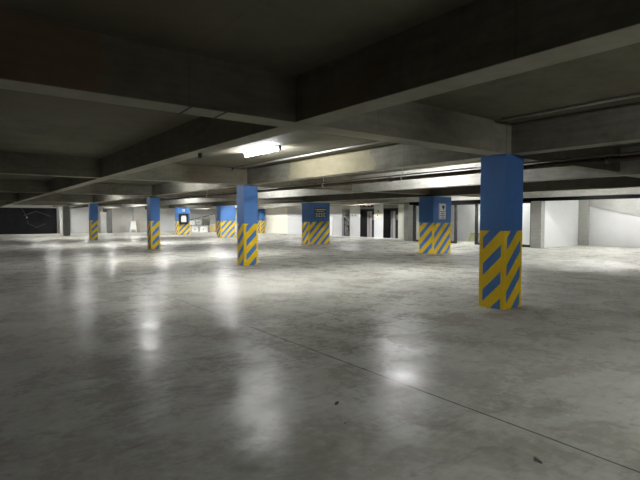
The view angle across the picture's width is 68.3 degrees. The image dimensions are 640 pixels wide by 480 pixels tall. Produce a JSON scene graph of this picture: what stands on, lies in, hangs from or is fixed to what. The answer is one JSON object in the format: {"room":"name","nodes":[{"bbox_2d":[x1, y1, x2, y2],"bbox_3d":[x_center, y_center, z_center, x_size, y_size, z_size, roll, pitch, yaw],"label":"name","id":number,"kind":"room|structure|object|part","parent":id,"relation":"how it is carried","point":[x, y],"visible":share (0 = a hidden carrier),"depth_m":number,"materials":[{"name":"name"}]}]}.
{"room":"parking garage","nodes":[
{"label":"parking garage","id":0,"kind":"room"},
{"bbox_2d":[0,207,88,233],"bbox_3d":[-26.665,-1.895,44.943,10.100,2.600,0.120,-2,3,-37],"label":"wall","id":1,"kind":"structure","parent":0,"point":[12,220],"depth_m":44.78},
{"bbox_2d":[98,212,106,232],"bbox_3d":[-22.011,-1.770,47.629,0.550,2.100,1.500,-2,3,-37],"label":"trim","id":2,"kind":"structure","parent":1,"relation":"attached to","point":[102,219],"depth_m":47.07,"materials":[{"name":"white paint"}]},
{"bbox_2d":[58,208,62,233],"bbox_3d":[-25.047,-1.882,45.749,0.450,2.500,0.800,-2,3,-37],"label":"wall","id":3,"kind":"structure","parent":0,"point":[60,219],"depth_m":45.41,"materials":[{"name":"white paint"}]},
{"bbox_2d":[1,205,146,232],"bbox_3d":[-20.071,-2.356,50.214,23.000,3.030,0.300,-2,3,-37],"label":"wall","id":4,"kind":"structure","parent":0,"point":[122,218],"depth_m":49.56,"materials":[{"name":"white paint"}]},
{"bbox_2d":[103,208,111,232],"bbox_3d":[-21.563,-2.032,47.896,0.500,2.600,1.600,-2,3,-37],"label":"trim","id":5,"kind":"structure","parent":4,"relation":"attached to","point":[108,211],"depth_m":47.27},
{"bbox_2d":[160,208,215,231],"bbox_3d":[-14.923,-2.525,53.849,7.200,3.030,0.150,-2,3,-37],"label":"wall","id":6,"kind":"structure","parent":0,"point":[167,216],"depth_m":52.71,"materials":[{"name":"white paint"}]},
{"bbox_2d":[235,205,359,236],"bbox_3d":[-4.120,-2.180,46.444,1.000,3.030,25.040,-2,3,-37],"label":"wall","id":7,"kind":"structure","parent":0,"point":[276,221],"depth_m":40.71,"materials":[{"name":"beige paint"}]},
{"bbox_2d":[288,217,332,235],"bbox_3d":[-0.994,-1.244,41.521,0.040,1.620,6.680,-2,3,-37],"label":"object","id":8,"kind":"structure","parent":7,"relation":"attached to","point":[294,223],"depth_m":42.97,"materials":[{"name":"white paint"}]},
{"bbox_2d":[360,209,373,236],"bbox_3d":[3.906,-1.272,35.874,0.880,2.200,1.550,-2,3,-37],"label":"door","id":9,"kind":"structure","parent":7,"relation":"in","point":[366,215],"depth_m":36.34,"materials":[{"name":"black metal"}]},
{"bbox_2d":[333,235,403,239],"bbox_3d":[3.634,-0.176,35.233,0.350,0.070,8.400,-2,3,-37],"label":"trim","id":10,"kind":"structure","parent":7,"relation":"attached to","point":[334,235],"depth_m":34.78,"materials":[{"name":"white paint"}]},
{"bbox_2d":[0,231,639,479],"bbox_3d":[-3.484,0.513,24.425,36.000,0.300,63.000,-2,3,-37],"label":"floor","id":11,"kind":"structure","parent":0,"point":[121,358],"depth_m":4.84,"materials":[{"name":"concrete"}]},
{"bbox_2d":[62,206,69,235],"bbox_3d":[-21.620,-1.624,40.226,0.500,2.498,0.450,-2,3,-37],"label":"concrete column","id":12,"kind":"structure","parent":11,"relation":"on","point":[65,209],"depth_m":40.05,"materials":[{"name":"grey concrete"}]},
{"bbox_2d":[88,204,98,239],"bbox_3d":[-15.653,-1.264,32.617,0.500,2.488,0.500,-2,3,-37],"label":"column","id":13,"kind":"structure","parent":11,"relation":"on","point":[93,208],"depth_m":32.42,"materials":[{"name":"blue paint"}]},
{"bbox_2d":[130,221,136,231],"bbox_3d":[-19.485,-1.375,49.260,0.660,1.160,0.100,-2,3,-37],"label":"display board","id":14,"kind":"object","parent":11,"relation":"on","point":[133,223],"visible":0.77,"depth_m":49.22,"materials":[{"name":"white plastic"}]},
{"bbox_2d":[136,219,139,231],"bbox_3d":[-19.358,-1.515,50.225,0.320,1.350,0.390,-2,3,-37],"label":"plank","id":15,"kind":"object","parent":11,"relation":"on","point":[137,220],"visible":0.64,"depth_m":50.21,"materials":[{"name":"beige wood"}]},
{"bbox_2d":[147,197,159,248],"bbox_3d":[-8.113,-0.821,23.003,0.450,2.498,0.550,-2,3,-37],"label":"column","id":16,"kind":"structure","parent":11,"relation":"on","point":[153,203],"depth_m":22.80,"materials":[{"name":"blue paint"}]},
{"bbox_2d":[175,207,189,234],"bbox_3d":[-12.395,-1.718,42.570,1.080,2.468,0.800,-2,3,-37],"label":"column","id":17,"kind":"structure","parent":11,"relation":"on","point":[180,229],"depth_m":42.27,"materials":[{"name":"blue paint"}]},
{"bbox_2d":[179,214,188,223],"bbox_3d":[-12.167,-1.884,42.131,0.840,0.940,0.160,-2,3,-37],"label":"sign","id":18,"kind":"object","parent":17,"relation":"attached to","point":[183,218],"visible":1,"depth_m":42.13,"materials":[{"name":"black metal"}]},
{"bbox_3d":[-12.164,-1.883,42.127,0.480,0.560,0.070,-2,3,-37],"label":"panel","id":19,"kind":"part","parent":18,"relation":"part of","materials":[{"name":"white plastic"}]},
{"bbox_2d":[191,227,198,231],"bbox_3d":[-13.271,-1.125,50.325,0.770,0.562,0.522,0,3,0],"label":"box","id":20,"kind":"object","parent":11,"relation":"on","point":[193,229],"visible":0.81,"depth_m":50.08,"materials":[{"name":"plastic"}]},
{"bbox_2d":[199,226,207,231],"bbox_3d":[-12.371,-1.150,50.325,0.870,0.612,0.522,0,3,0],"label":"box","id":21,"kind":"object","parent":11,"relation":"on","point":[201,228],"visible":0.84,"depth_m":50.08,"materials":[{"name":"plastic"}]},
{"bbox_2d":[210,224,215,231],"bbox_3d":[-11.401,-1.244,50.223,0.550,0.808,0.570,0,3,0],"label":"cardboard box","id":22,"kind":"object","parent":11,"relation":"on","point":[212,227],"visible":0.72,"depth_m":49.95,"materials":[{"name":"beige cardboard"}]},
{"bbox_2d":[216,206,234,237],"bbox_3d":[-7.348,-1.426,36.836,1.250,2.418,0.750,-2,3,-37],"label":"column","id":23,"kind":"structure","parent":11,"relation":"on","point":[225,215],"depth_m":36.51,"materials":[{"name":"blue paint"}]},
{"bbox_2d":[237,185,257,265],"bbox_3d":[-2.326,-0.469,15.118,0.490,2.530,0.480,-2,3,-37],"label":"column","id":24,"kind":"structure","parent":11,"relation":"on","point":[247,195],"depth_m":14.94,"materials":[{"name":"blue paint"}]},
{"bbox_2d":[258,209,264,232],"bbox_3d":[-5.904,-1.906,47.354,0.550,2.398,0.550,-2,3,-37],"label":"column","id":25,"kind":"structure","parent":11,"relation":"on","point":[261,212],"depth_m":47.13,"materials":[{"name":"blue paint"}]},
{"bbox_2d":[302,202,329,243],"bbox_3d":[-0.240,-0.969,27.460,1.520,2.378,0.700,-2,3,-37],"label":"column","id":26,"kind":"structure","parent":11,"relation":"on","point":[314,230],"depth_m":27.09,"materials":[{"name":"blue paint"}]},
{"bbox_2d":[315,208,325,217],"bbox_3d":[0.028,-1.557,27.180,0.840,0.580,0.030,-2,3,-37],"label":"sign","id":27,"kind":"object","parent":26,"relation":"attached to","point":[319,212],"visible":1,"depth_m":27.17,"materials":[{"name":"grey metal"}]},
{"bbox_2d":[344,217,348,235],"bbox_3d":[2.129,-1.033,37.708,0.080,1.552,0.627,-2,3,-37],"label":"handrail","id":28,"kind":"object","parent":11,"relation":"on","point":[345,219],"visible":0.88,"depth_m":37.75,"materials":[{"name":"black metal"}]},
{"bbox_2d":[404,204,412,240],"bbox_3d":[5.825,-1.193,31.068,0.450,2.490,0.400,-2,3,-37],"label":"concrete column","id":29,"kind":"structure","parent":11,"relation":"on","point":[408,209],"depth_m":30.92,"materials":[{"name":"grey concrete"}]},
{"bbox_2d":[418,196,450,253],"bbox_3d":[4.944,-0.646,20.316,1.180,2.398,0.780,-2,3,-37],"label":"column","id":30,"kind":"structure","parent":11,"relation":"on","point":[434,232],"depth_m":19.97,"materials":[{"name":"blue paint"}]},
{"bbox_2d":[439,203,445,218],"bbox_3d":[5.180,-1.211,19.963,0.460,0.660,0.025,-2,3,-37],"label":"sign board","id":31,"kind":"object","parent":30,"relation":"attached to","point":[442,207],"visible":1,"depth_m":19.95,"materials":[{"name":"white plastic"}]},
{"bbox_2d":[413,204,457,243],"bbox_3d":[7.015,-1.062,29.024,0.120,2.420,3.340,-2,3,-37],"label":"window","id":32,"kind":"structure","parent":11,"relation":"on","point":[455,205],"depth_m":27.79,"materials":[{"name":"black metal"}]},
{"bbox_3d":[7.984,-0.983,27.753,0.120,2.380,0.140,-2,3,-37],"label":"frame post","id":33,"kind":"part","parent":32,"relation":"part of","materials":[{"name":"black metal"}]},
{"bbox_2d":[456,203,474,204],"bbox_3d":[8.408,-2.106,27.144,0.120,0.160,1.300,-2,3,-37],"label":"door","id":34,"kind":"structure","parent":32,"relation":"attached to","point":[460,203],"depth_m":27.06,"materials":[{"name":"black metal"}]},
{"bbox_2d":[468,233,479,241],"bbox_3d":[9.803,-0.180,30.059,0.360,0.560,0.660,-2,3,-37],"label":"leaning board","id":35,"kind":"object","parent":11,"relation":"on","point":[472,235],"visible":0.71,"depth_m":30.10,"materials":[{"name":"beige wood"}]},
{"bbox_2d":[478,154,523,309],"bbox_3d":[3.063,-0.139,7.990,0.535,2.534,0.465,-2,3,-37],"label":"column","id":36,"kind":"structure","parent":11,"relation":"on","point":[501,186],"depth_m":7.81,"materials":[{"name":"blue paint"}]},
{"bbox_2d":[475,201,530,246],"bbox_3d":[9.809,-0.891,25.343,0.140,2.420,3.390,-2,3,-37],"label":"window","id":37,"kind":"structure","parent":11,"relation":"on","point":[476,204],"depth_m":26.56,"materials":[{"name":"black metal"}]},
{"bbox_3d":[10.802,-0.811,24.059,0.120,2.380,0.140,-2,3,-37],"label":"frame post","id":38,"kind":"part","parent":37,"relation":"part of","materials":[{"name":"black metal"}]},
{"bbox_2d":[530,201,544,247],"bbox_3d":[10.852,-0.764,23.533,0.360,2.335,0.540,-2,3,-37],"label":"concrete column","id":39,"kind":"structure","parent":11,"relation":"on","point":[537,233],"depth_m":23.38,"materials":[{"name":"grey concrete"}]},
{"bbox_3d":[-12.821,-1.229,50.322,2.100,0.770,0.700,0,3,0],"label":"folding table","id":40,"kind":"object","parent":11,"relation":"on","visible":0},
{"bbox_2d":[196,220,201,224],"bbox_3d":[-12.871,-1.881,50.290,0.570,0.532,0.472,0,3,0],"label":"box","id":41,"kind":"object","parent":40,"relation":"on","point":[198,222],"visible":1,"depth_m":50.07,"materials":[{"name":"metal"}]},
{"bbox_2d":[202,217,209,224],"bbox_3d":[-12.141,-2.058,50.276,0.720,0.885,0.515,0,3,0],"label":"box","id":42,"kind":"object","parent":40,"relation":"on","point":[205,221],"visible":1,"depth_m":50.04,"materials":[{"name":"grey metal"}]},
{"bbox_2d":[0,0,639,194],"bbox_3d":[-3.484,-2.813,24.270,36.000,0.300,63.000,-2,3,-37],"label":"ceiling","id":43,"kind":"structure","parent":0,"point":[289,37],"depth_m":4.71,"materials":[{"name":"concrete"}]},
{"bbox_2d":[0,201,66,205],"bbox_3d":[-26.612,-2.968,35.903,13.300,0.514,0.330,-2,3,-37],"label":"concrete beam","id":44,"kind":"structure","parent":43,"relation":"attached to","point":[1,202],"depth_m":38.57,"materials":[{"name":"grey concrete"}]},
{"bbox_2d":[0,193,91,202],"bbox_3d":[-20.673,-2.605,28.116,13.300,0.514,0.330,-2,3,-37],"label":"concrete beam","id":45,"kind":"structure","parent":43,"relation":"attached to","point":[3,196],"depth_m":30.56,"materials":[{"name":"grey concrete"}]},
{"bbox_2d":[0,179,151,195],"bbox_3d":[-13.098,-2.142,18.183,13.300,0.514,0.330,-2,3,-37],"label":"concrete beam","id":46,"kind":"structure","parent":43,"relation":"attached to","point":[6,185],"depth_m":20.28,"materials":[{"name":"grey concrete"}]},
{"bbox_2d":[0,151,246,184],"bbox_3d":[-7.552,-1.803,10.913,13.300,0.514,0.330,-2,3,-37],"label":"concrete beam","id":47,"kind":"structure","parent":43,"relation":"attached to","point":[12,163],"depth_m":12.09,"materials":[{"name":"grey concrete"}]},
{"bbox_2d":[72,203,209,207],"bbox_3d":[-14.999,-3.362,44.742,15.900,0.550,0.330,-2,3,-37],"label":"concrete beam","id":48,"kind":"structure","parent":43,"relation":"attached to","point":[118,205],"depth_m":42.03,"materials":[{"name":"grey concrete"}]},
{"bbox_2d":[99,197,287,206],"bbox_3d":[-9.059,-2.999,36.955,15.900,0.550,0.330,-2,3,-37],"label":"concrete beam","id":49,"kind":"structure","parent":43,"relation":"attached to","point":[144,198],"depth_m":33.87,"materials":[{"name":"grey concrete"}]},
{"bbox_2d":[153,188,358,201],"bbox_3d":[-1.484,-2.536,27.023,15.900,0.550,0.330,-2,3,-37],"label":"concrete beam","id":50,"kind":"structure","parent":43,"relation":"attached to","point":[226,190],"depth_m":24.23,"materials":[{"name":"grey concrete"}]},
{"bbox_2d":[0,11,512,155],"bbox_3d":[-2.177,-1.475,3.865,13.300,0.514,0.330,-2,3,-37],"label":"concrete beam","id":51,"kind":"structure","parent":43,"relation":"attached to","point":[37,56],"depth_m":4.37,"materials":[{"name":"grey concrete"}]},
{"bbox_2d":[243,145,281,157],"bbox_3d":[-1.307,-1.975,10.578,0.140,0.101,1.550,-2,3,-37],"label":"lamp","id":52,"kind":"object","parent":43,"relation":"attached to","point":[246,154],"visible":1,"depth_m":10.50,"materials":[{"name":"white plastic"}]},
{"bbox_2d":[207,202,408,209],"bbox_3d":[5.708,-2.665,30.658,0.350,0.630,62.000,-2,3,-37],"label":"concrete beam","id":53,"kind":"structure","parent":43,"relation":"attached to","point":[400,202],"depth_m":34.91,"materials":[{"name":"grey concrete"}]},
{"bbox_2d":[234,141,384,168],"bbox_3d":[-0.073,-2.023,11.020,0.043,0.044,8.450,-2,3,-37],"label":"conduit","id":54,"kind":"object","parent":43,"relation":"attached to","point":[376,142],"visible":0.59,"depth_m":11.00,"materials":[{"name":"metal"}]},
{"bbox_2d":[0,0,639,206],"bbox_3d":[-10.273,-2.158,18.493,0.310,0.510,62.000,-2,3,-37],"label":"concrete beam","id":55,"kind":"structure","parent":43,"relation":"attached to","point":[475,42],"depth_m":3.70,"materials":[{"name":"grey concrete"}]},
{"bbox_2d":[53,102,639,206],"bbox_3d":[-6.908,-2.278,21.054,0.310,0.510,62.000,-2,3,-37],"label":"concrete beam","id":56,"kind":"structure","parent":43,"relation":"attached to","point":[619,124],"depth_m":8.85,"materials":[{"name":"grey concrete"}]},
{"bbox_2d":[70,154,639,208],"bbox_3d":[-6.083,-2.198,21.436,0.106,0.665,61.400,-2,3,-37],"label":"pipe","id":57,"kind":"object","parent":43,"relation":"hanging from","point":[610,159],"visible":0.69,"depth_m":10.26,"materials":[{"name":"metal"}]},
{"bbox_2d":[76,151,639,206],"bbox_3d":[-6.322,-1.954,21.265,0.027,0.028,61.400,-2,3,-37],"label":"conduit","id":58,"kind":"object","parent":43,"relation":"attached to","point":[634,151],"visible":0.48,"depth_m":9.87,"materials":[{"name":"grey metal"}]},
{"bbox_2d":[250,176,479,196],"bbox_3d":[4.061,-2.197,19.752,15.900,0.550,0.330,-2,3,-37],"label":"concrete beam","id":59,"kind":"structure","parent":43,"relation":"attached to","point":[333,178],"depth_m":16.82,"materials":[{"name":"grey concrete"}]},
{"bbox_2d":[101,146,639,208],"bbox_3d":[-3.460,-2.345,23.681,0.300,0.620,62.000,-2,3,-37],"label":"concrete beam","id":60,"kind":"structure","parent":43,"relation":"attached to","point":[627,168],"depth_m":14.37,"materials":[{"name":"grey concrete"}]},
{"bbox_2d":[145,176,639,208],"bbox_3d":[0.080,-2.466,26.375,0.400,0.630,62.000,-2,3,-37],"label":"concrete beam","id":61,"kind":"structure","parent":43,"relation":"attached to","point":[621,181],"depth_m":18.60,"materials":[{"name":"grey concrete"}]},
{"bbox_2d":[190,187,639,209],"bbox_3d":[3.381,-2.573,28.888,0.300,0.650,62.000,-2,3,-37],"label":"concrete beam","id":62,"kind":"structure","parent":43,"relation":"attached to","point":[617,191],"depth_m":20.93,"materials":[{"name":"grey concrete"}]},
{"bbox_2d":[485,123,511,155],"bbox_3d":[2.950,-1.650,7.792,0.180,0.510,0.390,-2,3,-37],"label":"concrete beam","id":63,"kind":"structure","parent":43,"relation":"attached to","point":[508,125],"depth_m":7.62,"materials":[{"name":"grey concrete"}]},
{"bbox_2d":[501,93,639,120],"bbox_3d":[7.048,-1.588,1.683,0.043,0.044,14.050,-2,3,-37],"label":"conduit","id":64,"kind":"object","parent":43,"relation":"attached to","point":[637,94],"visible":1,"depth_m":6.38,"materials":[{"name":"metal"}]},
{"bbox_2d":[518,146,639,177],"bbox_3d":[9.437,-1.869,12.704,15.900,0.550,0.330,-2,3,-37],"label":"concrete beam","id":65,"kind":"structure","parent":43,"relation":"attached to","point":[614,167],"depth_m":9.38,"materials":[{"name":"grey concrete"}]},
{"bbox_2d":[374,205,382,237],"bbox_3d":[4.692,-1.641,34.890,1.000,3.030,0.940,-2,3,-37],"label":"wall","id":66,"kind":"structure","parent":0,"point":[378,221],"depth_m":34.61,"materials":[{"name":"white paint"}]},
{"bbox_2d":[383,208,397,237],"bbox_3d":[5.390,-1.181,33.928,0.880,2.200,1.470,-2,3,-37],"label":"door","id":67,"kind":"structure","parent":66,"relation":"in","point":[390,224],"depth_m":34.37,"materials":[{"name":"black metal"}]},
{"bbox_3d":[5.503,-1.145,34.219,0.050,2.060,0.059,-2,3,-37],"label":"frame","id":68,"kind":"part","parent":67,"relation":"part of","materials":[{"name":"black metal"}]},
{"bbox_2d":[360,204,397,208],"bbox_3d":[4.668,-2.742,34.871,1.000,0.830,3.960,-2,3,-37],"label":"wall","id":69,"kind":"structure","parent":0,"point":[390,205],"depth_m":33.95,"materials":[{"name":"grey concrete"}]},
{"bbox_2d":[398,204,402,238],"bbox_3d":[6.050,-1.558,33.110,1.000,3.030,0.600,-2,3,-37],"label":"wall","id":70,"kind":"structure","parent":0,"point":[400,206],"depth_m":32.90,"materials":[{"name":"beige paint"}]},
{"bbox_2d":[402,204,418,239],"bbox_3d":[7.044,-1.532,32.548,2.300,3.030,1.500,-2,3,-37],"label":"wall","id":71,"kind":"structure","parent":0,"point":[417,207],"depth_m":31.45,"materials":[{"name":"white paint"}]},
{"bbox_2d":[451,203,529,243],"bbox_3d":[10.939,-1.375,29.171,0.200,3.030,8.600,-2,3,-37],"label":"wall","id":72,"kind":"structure","parent":0,"point":[466,213],"depth_m":30.64,"materials":[{"name":"white paint"}]},
{"bbox_2d":[544,200,578,247],"bbox_3d":[12.676,-1.176,24.917,4.200,3.030,0.280,-2,3,-37],"label":"wall","id":73,"kind":"structure","parent":0,"point":[561,217],"depth_m":24.73,"materials":[{"name":"white paint"}]},
{"bbox_2d":[589,207,639,247],"bbox_3d":[21.143,-0.824,17.359,0.300,3.030,22.020,-2,3,-37],"label":"wall","id":74,"kind":"structure","parent":0,"point":[606,228],"depth_m":24.73,"materials":[{"name":"white paint"}]},
{"bbox_2d":[578,200,589,245],"bbox_3d":[14.394,-1.215,25.754,0.250,3.030,0.470,-2,3,-37],"label":"column","id":75,"kind":"structure","parent":74,"relation":"attached to","point":[584,208],"depth_m":25.66,"materials":[{"name":"white paint"}]},
{"bbox_2d":[589,198,639,216],"bbox_3d":[18.112,-0.996,21.036,0.060,3.030,11.550,-2,3,-37],"label":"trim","id":76,"kind":"structure","parent":74,"relation":"attached to","point":[624,206],"depth_m":24.37,"materials":[{"name":"white paint"}]},
{"bbox_3d":[15.577,0.027,-0.892,36.300,3.030,0.300,-2,3,-37],"label":"wall","id":77,"kind":"structure","parent":0,"visible":0},
{"bbox_2d":[409,194,639,204],"bbox_3d":[14.994,-1.771,17.961,0.200,0.195,30.500,-2,3,-37],"label":"trim","id":78,"kind":"structure","parent":77,"relation":"attached to","point":[629,196],"depth_m":22.12,"materials":[{"name":"black paint"}]}
]}

